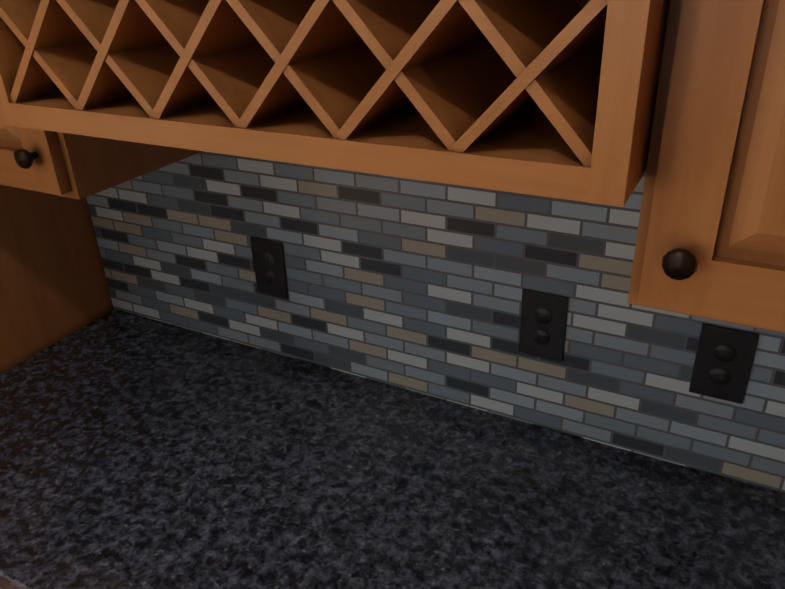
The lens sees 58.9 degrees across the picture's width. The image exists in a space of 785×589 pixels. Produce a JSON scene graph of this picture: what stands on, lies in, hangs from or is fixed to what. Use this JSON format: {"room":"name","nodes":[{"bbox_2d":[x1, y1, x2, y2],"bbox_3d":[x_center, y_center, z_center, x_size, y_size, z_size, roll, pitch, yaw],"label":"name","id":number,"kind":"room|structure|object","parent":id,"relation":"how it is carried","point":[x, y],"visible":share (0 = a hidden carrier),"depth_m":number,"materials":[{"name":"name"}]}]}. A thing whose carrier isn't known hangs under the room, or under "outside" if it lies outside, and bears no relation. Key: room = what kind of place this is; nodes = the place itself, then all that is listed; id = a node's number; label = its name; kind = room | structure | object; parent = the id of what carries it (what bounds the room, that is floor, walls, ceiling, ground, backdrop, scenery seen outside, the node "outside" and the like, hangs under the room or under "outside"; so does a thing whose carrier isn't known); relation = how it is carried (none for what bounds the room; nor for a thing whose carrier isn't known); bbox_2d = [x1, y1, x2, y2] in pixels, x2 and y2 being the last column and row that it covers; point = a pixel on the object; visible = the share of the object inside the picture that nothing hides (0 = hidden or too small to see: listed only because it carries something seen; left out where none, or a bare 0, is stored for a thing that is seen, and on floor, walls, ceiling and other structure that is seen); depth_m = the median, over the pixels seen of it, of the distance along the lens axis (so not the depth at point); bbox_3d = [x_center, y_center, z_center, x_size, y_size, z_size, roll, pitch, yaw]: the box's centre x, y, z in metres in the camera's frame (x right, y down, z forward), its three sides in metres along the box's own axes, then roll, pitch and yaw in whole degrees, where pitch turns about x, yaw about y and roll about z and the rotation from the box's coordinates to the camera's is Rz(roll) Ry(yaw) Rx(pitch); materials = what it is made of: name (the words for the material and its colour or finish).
{"room":"kitchen","nodes":[
{"label":"kitchen","id":0,"kind":"room"},
{"bbox_3d":[-2.306,2.807,-1.449,8.650,0.050,9.250,12,31,25],"label":"floor","id":1,"kind":"structure","parent":0,"visible":0},
{"bbox_2d":[0,185,113,373],"bbox_3d":[-1.273,-0.139,1.333,0.921,2.520,0.960,12,31,25],"label":"tall cabinet","id":2,"kind":"object","parent":1,"relation":"on","point":[54,287],"depth_m":1.49,"materials":[{"name":"brown wood"}]},
{"bbox_3d":[-0.078,0.754,1.304,1.637,0.890,0.657,12,31,25],"label":"base cabinet","id":3,"kind":"object","parent":1,"relation":"on","visible":0},
{"bbox_2d":[0,309,784,588],"bbox_3d":[-0.090,0.341,1.091,1.637,0.040,0.648,12,31,25],"label":"countertop","id":4,"kind":"structure","parent":3,"relation":"on","point":[138,452],"depth_m":1.10,"materials":[{"name":"black stone"}]},
{"bbox_3d":[0.126,-0.224,1.151,3.530,2.750,0.120,12,31,25],"label":"upper cabinet","id":5,"kind":"object","parent":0,"visible":0},
{"bbox_2d":[0,124,202,199],"bbox_3d":[-0.606,-0.750,0.978,0.406,1.150,0.377,12,31,25],"label":"upper cabinet","id":6,"kind":"object","parent":5,"relation":"attached to","point":[74,166],"visible":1,"depth_m":1.05,"materials":[{"name":"brown wood"}]},
{"bbox_2d":[0,0,669,206],"bbox_3d":[-0.109,-0.723,0.601,0.880,1.150,0.527,12,31,25],"label":"wine rack","id":7,"kind":"object","parent":5,"relation":"attached to","point":[552,98],"visible":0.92,"depth_m":0.69,"materials":[{"name":"brown wood"}]},
{"bbox_2d":[86,151,784,493],"bbox_3d":[0.047,-0.067,1.198,1.637,0.572,0.010,12,31,25],"label":"backsplash","id":8,"kind":"structure","parent":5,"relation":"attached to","point":[415,285],"depth_m":1.21,"materials":[{"name":"tile"}]},
{"bbox_2d":[250,236,287,297],"bbox_3d":[-0.243,-0.053,1.365,0.075,0.120,0.007,12,31,25],"label":"outlet","id":9,"kind":"object","parent":8,"relation":"attached to","point":[269,264],"visible":1,"depth_m":1.36,"materials":[{"name":"black plastic"}]},
{"bbox_2d":[518,289,568,361],"bbox_3d":[0.244,0.052,1.133,0.075,0.120,0.007,12,31,25],"label":"outlet","id":10,"kind":"object","parent":8,"relation":"attached to","point":[543,318],"visible":1,"depth_m":1.13,"materials":[{"name":"black plastic"}]},
{"bbox_2d":[689,323,758,403],"bbox_3d":[0.483,0.103,1.018,0.075,0.120,0.007,12,31,25],"label":"outlet","id":11,"kind":"object","parent":8,"relation":"attached to","point":[723,361],"visible":1,"depth_m":1.01,"materials":[{"name":"black plastic"}]},
{"bbox_2d":[627,0,784,332],"bbox_3d":[0.475,-0.519,0.461,0.427,1.150,0.377,12,31,25],"label":"upper cabinet","id":12,"kind":"object","parent":5,"relation":"attached to","point":[710,241],"visible":1,"depth_m":0.60,"materials":[{"name":"brown wood"}]}
]}

